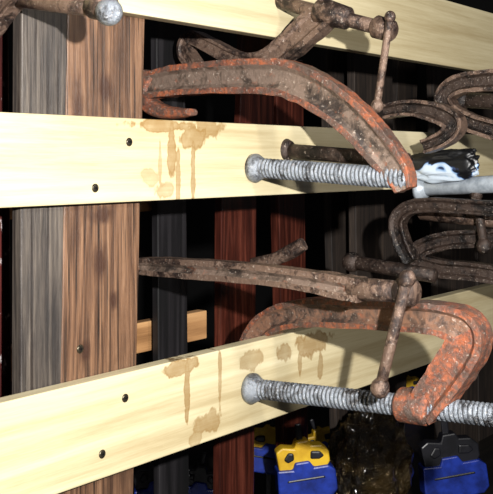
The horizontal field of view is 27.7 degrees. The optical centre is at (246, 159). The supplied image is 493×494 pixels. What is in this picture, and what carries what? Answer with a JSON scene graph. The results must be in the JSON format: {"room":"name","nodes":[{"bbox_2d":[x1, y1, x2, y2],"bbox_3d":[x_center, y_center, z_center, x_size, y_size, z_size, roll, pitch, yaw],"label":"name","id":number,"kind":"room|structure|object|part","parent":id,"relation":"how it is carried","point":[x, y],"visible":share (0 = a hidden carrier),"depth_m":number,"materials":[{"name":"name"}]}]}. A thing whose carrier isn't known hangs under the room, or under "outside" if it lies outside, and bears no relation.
{"room":"woodworking shop","nodes":[
{"label":"woodworking shop","id":0,"kind":"room"},
{"bbox_2d":[8,19,324,394],"bbox_3d":[-1.194,-0.100,2.801,0.100,2.600,7.000,0,0,37],"label":"wall","id":1,"kind":"structure","parent":0,"point":[200,213],"depth_m":4.08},
{"bbox_2d":[234,34,273,124],"bbox_3d":[0.016,-0.173,1.620,0.012,0.385,0.114,0,0,37],"label":"post","id":2,"kind":"object","parent":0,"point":[249,108],"visible":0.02,"depth_m":1.60,"materials":[{"name":"brown wood"}]},
{"bbox_2d":[412,0,492,298],"bbox_3d":[2.387,-0.100,4.028,4.100,2.600,0.100,0,0,37],"label":"wall","id":3,"kind":"structure","parent":0,"point":[420,228],"depth_m":5.10,"materials":[{"name":"black wood"}]},
{"bbox_3d":[0.315,1.225,1.647,4.500,0.050,7.000,0,0,37],"label":"floor","id":4,"kind":"structure","parent":0,"visible":0},
{"bbox_2d":[133,364,492,493],"bbox_3d":[-0.051,0.980,2.337,1.480,0.440,3.150,0,0,37],"label":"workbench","id":5,"kind":"object","parent":4,"relation":"on","point":[414,434],"visible":0.03,"depth_m":2.64,"materials":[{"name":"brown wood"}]},
{"bbox_2d":[0,29,10,397],"bbox_3d":[-0.267,0.266,1.029,0.014,0.989,0.063,0,0,37],"label":"post","id":6,"kind":"object","parent":5,"relation":"on","point":[5,303],"visible":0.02,"depth_m":1.04,"materials":[{"name":"wood"}]},
{"bbox_2d":[12,9,66,493],"bbox_3d":[-0.206,0.268,0.999,0.014,0.984,0.065,0,0,37],"label":"wooden post","id":7,"kind":"object","parent":5,"relation":"on","point":[39,37],"visible":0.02,"depth_m":0.99,"materials":[{"name":"grey wood"}]},
{"bbox_2d":[0,112,492,207],"bbox_3d":[0.307,0.000,1.641,0.019,0.089,2.220,0,0,37],"label":"plank","id":8,"kind":"object","parent":7,"relation":"attached to","point":[46,159],"visible":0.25,"depth_m":1.08,"materials":[{"name":"beige wood"}]},
{"bbox_2d":[92,184,98,191],"bbox_3d":[-0.154,0.029,1.020,0.002,0.009,0.009,0,0,37],"label":"screw","id":9,"kind":"object","parent":8,"relation":"attached to","point":[95,187],"visible":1,"depth_m":1.02,"materials":[{"name":"black metal"}]},
{"bbox_2d":[126,138,131,145],"bbox_3d":[-0.124,-0.019,1.060,0.002,0.009,0.009,0,0,37],"label":"screw","id":10,"kind":"object","parent":8,"relation":"attached to","point":[129,140],"visible":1,"depth_m":1.06,"materials":[{"name":"black metal"}]},
{"bbox_2d":[250,238,307,264],"bbox_3d":[0.044,0.130,1.376,0.090,0.049,0.016,0,0,37],"label":"c-clamp","id":11,"kind":"object","parent":8,"relation":"hanging from","point":[296,248],"visible":0.84,"depth_m":1.36,"materials":[{"name":"brown metal"}]},
{"bbox_2d":[142,58,416,192],"bbox_3d":[0.019,-0.045,1.226,0.416,0.162,0.036,0,0,37],"label":"c-clamp","id":12,"kind":"object","parent":8,"relation":"attached to","point":[390,165],"visible":0.97,"depth_m":1.18,"materials":[{"name":"brown metal"}]},
{"bbox_2d":[280,139,412,164],"bbox_3d":[0.093,-0.047,1.261,0.257,0.148,0.030,0,0,37],"label":"c-clamp","id":13,"kind":"object","parent":8,"relation":"attached to","point":[289,150],"visible":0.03,"depth_m":1.25,"materials":[{"name":"black metal"}]},
{"bbox_2d":[382,100,467,153],"bbox_3d":[0.255,-0.048,1.442,0.128,0.078,0.023,0,0,37],"label":"c-clamp","id":14,"kind":"object","parent":8,"relation":"attached to","point":[453,122],"visible":0.99,"depth_m":1.42,"materials":[{"name":"black metal"}]},
{"bbox_2d":[388,197,492,263],"bbox_3d":[0.321,0.109,1.492,0.241,0.106,0.021,0,0,37],"label":"c-clamp","id":15,"kind":"object","parent":8,"relation":"hanging from","point":[399,217],"visible":0.98,"depth_m":1.53,"materials":[{"name":"black metal"}]},
{"bbox_2d":[411,193,492,283],"bbox_3d":[0.338,0.117,1.553,0.206,0.153,0.057,0,0,41],"label":"c-clamp","id":16,"kind":"object","parent":8,"relation":"hanging from","point":[481,238],"visible":0.8,"depth_m":1.56,"materials":[{"name":"black metal"}]},
{"bbox_3d":[0.345,0.147,1.562,0.205,0.093,0.023,0,0,37],"label":"frame","id":17,"kind":"part","parent":16,"relation":"part of","materials":[{"name":"black metal"}]},
{"bbox_3d":[0.355,0.092,1.516,0.035,0.103,0.024,0,0,37],"label":"handle","id":18,"kind":"part","parent":16,"relation":"part of","materials":[{"name":"black metal"}]},
{"bbox_2d":[412,175,492,197],"bbox_3d":[0.355,0.041,1.512,0.213,0.049,0.040,0,0,37],"label":"c-clamp","id":19,"kind":"object","parent":8,"relation":"hanging from","point":[477,184],"visible":0.77,"depth_m":1.52,"materials":[{"name":"silver metal"}]},
{"bbox_2d":[411,148,479,183],"bbox_3d":[0.299,0.009,1.535,0.127,0.054,0.040,0,0,37],"label":"rag","id":20,"kind":"object","parent":19,"relation":"on","point":[448,165],"visible":0.84,"depth_m":1.51,"materials":[{"name":"black fabric"}]},
{"bbox_2d":[434,69,492,139],"bbox_3d":[0.376,-0.074,1.510,0.166,0.120,0.077,0,0,37],"label":"c-clamp","id":21,"kind":"object","parent":8,"relation":"hanging from","point":[462,91],"visible":0.8,"depth_m":1.50,"materials":[{"name":"black metal"}]},
{"bbox_2d":[59,14,144,493],"bbox_3d":[-0.165,0.258,1.065,0.030,1.004,0.139,0,0,37],"label":"wooden post","id":22,"kind":"object","parent":5,"relation":"on","point":[104,64],"visible":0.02,"depth_m":1.05,"materials":[{"name":"brown wood"}]},
{"bbox_2d":[77,345,83,353],"bbox_3d":[-0.171,0.195,1.030,0.002,0.009,0.009,0,0,37],"label":"screw","id":23,"kind":"object","parent":22,"relation":"attached to","point":[80,348],"visible":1,"depth_m":1.03,"materials":[{"name":"metal"}]},
{"bbox_2d":[0,283,492,493],"bbox_3d":[0.307,0.277,1.641,0.019,0.103,2.220,0,0,37],"label":"plank","id":24,"kind":"object","parent":22,"relation":"attached to","point":[52,438],"visible":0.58,"depth_m":1.11,"materials":[{"name":"beige wood"}]},
{"bbox_2d":[99,449,105,458],"bbox_3d":[-0.148,0.302,1.028,0.002,0.009,0.009,0,0,37],"label":"screw","id":25,"kind":"object","parent":24,"relation":"attached to","point":[102,453],"visible":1,"depth_m":1.03,"materials":[{"name":"black metal"}]},
{"bbox_2d":[122,394,127,401],"bbox_3d":[-0.128,0.251,1.055,0.002,0.009,0.009,0,0,37],"label":"screw","id":26,"kind":"object","parent":24,"relation":"attached to","point":[125,396],"visible":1,"depth_m":1.05,"materials":[{"name":"black metal"}]},
{"bbox_2d":[138,257,421,398],"bbox_3d":[0.015,0.181,1.152,0.411,0.137,0.041,0,0,37],"label":"c-clamp","id":27,"kind":"object","parent":24,"relation":"hanging from","point":[406,290],"visible":0.86,"depth_m":1.10,"materials":[{"name":"brown metal"}]},
{"bbox_3d":[-0.010,0.136,1.178,0.339,0.034,0.023,0,0,37],"label":"frame","id":28,"kind":"part","parent":27,"relation":"part of","materials":[{"name":"brown metal"}]},
{"bbox_3d":[0.151,0.181,1.035,0.051,0.137,0.020,0,0,37],"label":"handle","id":29,"kind":"part","parent":27,"relation":"part of","materials":[{"name":"brown metal"}]},
{"bbox_2d":[239,296,492,426],"bbox_3d":[0.108,0.237,1.157,0.098,0.168,0.437,0,0,-41],"label":"c-clamp","id":30,"kind":"object","parent":24,"relation":"hanging from","point":[466,333],"visible":0.91,"depth_m":1.08,"materials":[{"name":"orange metal"}]},
{"bbox_2d":[342,252,438,282],"bbox_3d":[0.216,0.162,1.522,0.161,0.038,0.032,0,0,37],"label":"c-clamp","id":31,"kind":"object","parent":24,"relation":"hanging from","point":[351,261],"visible":1,"depth_m":1.52,"materials":[{"name":"black metal"}]},
{"bbox_2d":[118,0,492,70],"bbox_3d":[0.307,-0.210,1.641,0.019,0.109,2.220,0,0,37],"label":"plank","id":32,"kind":"object","parent":22,"relation":"attached to","point":[439,33],"visible":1,"depth_m":1.49,"materials":[{"name":"beige wood"}]},
{"bbox_2d":[0,0,122,36],"bbox_3d":[-0.195,-0.137,0.927,0.217,0.059,0.029,0,0,37],"label":"c-clamp","id":33,"kind":"object","parent":32,"relation":"hanging from","point":[107,12],"visible":1,"depth_m":0.89,"materials":[{"name":"metal"}]},
{"bbox_3d":[-0.242,-0.137,0.966,0.094,0.059,0.018,0,0,37],"label":"frame","id":34,"kind":"part","parent":33,"relation":"part of","materials":[{"name":"brown metal"}]},
{"bbox_3d":[-0.119,-0.128,0.867,0.024,0.024,0.024,0,0,37],"label":"knob","id":35,"kind":"part","parent":33,"relation":"part of","materials":[{"name":"metal"}]},
{"bbox_2d":[176,0,398,112],"bbox_3d":[0.044,-0.133,1.272,0.341,0.156,0.040,0,0,37],"label":"c-clamp","id":36,"kind":"object","parent":32,"relation":"hanging from","point":[315,21],"visible":0.81,"depth_m":1.24,"materials":[{"name":"brown metal"}]},
{"bbox_3d":[0.011,-0.155,1.301,0.253,0.086,0.023,0,0,37],"label":"frame","id":37,"kind":"part","parent":36,"relation":"part of","materials":[{"name":"brown metal"}]},
{"bbox_3d":[0.160,-0.114,1.168,0.032,0.118,0.015,0,0,37],"label":"handle","id":38,"kind":"part","parent":36,"relation":"part of","materials":[{"name":"brown metal"}]},
{"bbox_2d":[133,461,153,493],"bbox_3d":[-0.140,0.610,1.624,0.091,0.291,0.043,0,0,-7],"label":"clamp","id":39,"kind":"object","parent":5,"relation":"on","point":[143,476],"visible":0.36,"depth_m":1.61,"materials":[{"name":"black plastic"}]},
{"bbox_3d":[-0.166,0.512,1.621,0.014,0.014,0.036,0,0,-7],"label":"trigger lever","id":40,"kind":"part","parent":39,"relation":"part of","materials":[{"name":"black plastic"}]},
{"bbox_2d":[151,20,188,493],"bbox_3d":[-0.107,0.223,1.414,0.012,1.074,0.075,0,0,37],"label":"post","id":41,"kind":"object","parent":5,"relation":"on","point":[169,295],"visible":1,"depth_m":1.40,"materials":[{"name":"grey wood"}]},
{"bbox_2d":[10,201,151,219],"bbox_3d":[-0.273,0.026,1.239,0.018,0.092,0.437,0,0,37],"label":"rail","id":42,"kind":"object","parent":41,"relation":"attached to","point":[144,205],"visible":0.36,"depth_m":1.39,"materials":[{"name":"brown wood"}]},
{"bbox_2d":[11,310,206,380],"bbox_3d":[-0.236,0.247,1.287,0.018,0.042,0.558,0,0,37],"label":"rail","id":43,"kind":"object","parent":41,"relation":"attached to","point":[196,319],"visible":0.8,"depth_m":1.47,"materials":[{"name":"brown wood"}]},
{"bbox_2d":[189,452,212,493],"bbox_3d":[-0.098,0.658,1.919,0.096,0.195,0.043,0,0,-7],"label":"clamp","id":44,"kind":"object","parent":5,"relation":"on","point":[200,477],"visible":0.64,"depth_m":1.91,"materials":[{"name":"black plastic"}]},
{"bbox_3d":[-0.069,0.611,1.923,0.014,0.015,0.036,0,0,-7],"label":"trigger lever","id":45,"kind":"part","parent":44,"relation":"part of","materials":[{"name":"black plastic"}]},
{"bbox_2d":[213,196,255,493],"bbox_3d":[-0.018,0.384,1.544,0.014,0.752,0.096,0,0,37],"label":"post","id":46,"kind":"object","parent":5,"relation":"on","point":[235,217],"visible":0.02,"depth_m":1.53,"materials":[{"name":"red wood"}]},
{"bbox_2d":[254,418,275,493],"bbox_3d":[0.038,0.632,1.998,0.101,0.248,0.043,0,0,-7],"label":"clamp","id":47,"kind":"object","parent":5,"relation":"on","point":[264,438],"visible":0.44,"depth_m":1.98,"materials":[{"name":"blue plastic"}]},
{"bbox_2d":[270,60,307,493],"bbox_3d":[0.079,0.287,1.848,0.020,0.947,0.110,0,0,37],"label":"post","id":48,"kind":"object","parent":5,"relation":"on","point":[287,210],"visible":0.2,"depth_m":1.83,"materials":[{"name":"red wood"}]},
{"bbox_2d":[274,423,337,493],"bbox_3d":[0.103,0.608,1.752,0.107,0.295,0.043,0,0,-7],"label":"clamp","id":49,"kind":"object","parent":5,"relation":"on","point":[303,466],"visible":1,"depth_m":1.74,"materials":[{"name":"blue plastic"}]},
{"bbox_3d":[0.072,0.517,1.748,0.017,0.017,0.036,0,0,-7],"label":"trigger lever","id":50,"kind":"part","parent":49,"relation":"part of","materials":[{"name":"black plastic"}]},
{"bbox_2d":[308,419,329,447],"bbox_3d":[0.194,0.706,2.485,0.114,0.127,0.043,0,0,-7],"label":"clamp","id":51,"kind":"object","parent":5,"relation":"on","point":[320,434],"visible":0.38,"depth_m":2.47,"materials":[{"name":"yellow plastic"}]},
{"bbox_2d":[320,47,350,435],"bbox_3d":[0.198,0.234,2.084,0.018,1.053,0.145,0,0,37],"label":"board","id":52,"kind":"object","parent":5,"relation":"on","point":[333,63],"visible":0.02,"depth_m":2.05,"materials":[{"name":"black wood"}]},
{"bbox_2d":[327,388,413,493],"bbox_3d":[0.225,0.577,1.847,0.140,0.323,0.213,0,0,37],"label":"plastic bag","id":53,"kind":"object","parent":5,"relation":"on","point":[370,453],"visible":0.81,"depth_m":1.78,"materials":[{"name":"black plastic"}]},
{"bbox_2d":[347,52,395,413],"bbox_3d":[0.261,0.232,2.068,0.018,1.056,0.176,0,0,37],"label":"board","id":54,"kind":"object","parent":5,"relation":"on","point":[370,211],"visible":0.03,"depth_m":2.04,"materials":[{"name":"black wood"}]},
{"bbox_2d":[392,59,417,432],"bbox_3d":[0.365,0.207,2.403,0.018,1.106,0.184,0,0,37],"label":"board","id":55,"kind":"object","parent":5,"relation":"on","point":[404,73],"visible":0.02,"depth_m":2.40,"materials":[{"name":"brown wood"}]},
{"bbox_2d":[406,375,419,387],"bbox_3d":[0.501,0.696,3.037,0.095,0.120,0.043,0,0,-7],"label":"clamp","id":56,"kind":"object","parent":5,"relation":"on","point":[411,382],"visible":0.24,"depth_m":3.02,"materials":[{"name":"yellow plastic"}]},
{"bbox_2d":[426,65,478,444],"bbox_3d":[0.508,0.204,2.457,0.018,1.112,0.262,0,0,37],"label":"board","id":57,"kind":"object","parent":5,"relation":"on","point":[436,75],"visible":0.02,"depth_m":2.42,"materials":[{"name":"black wood"}]},
{"bbox_2d":[418,421,488,493],"bbox_3d":[0.426,0.641,2.065,0.142,0.230,0.043,0,0,-7],"label":"clamp","id":58,"kind":"object","parent":5,"relation":"on","point":[451,463],"visible":0.95,"depth_m":2.05,"materials":[{"name":"blue plastic"}]},
{"bbox_3d":[0.385,0.600,2.060,0.023,0.023,0.036,0,0,-7],"label":"trigger lever","id":59,"kind":"part","parent":58,"relation":"part of","materials":[{"name":"black plastic"}]},
{"bbox_2d":[472,92,492,440],"bbox_3d":[0.707,0.175,2.817,0.018,1.169,0.326,0,0,37],"label":"board","id":60,"kind":"object","parent":5,"relation":"on","point":[485,376],"visible":0.16,"depth_m":2.73,"materials":[{"name":"brown wood"}]}
]}

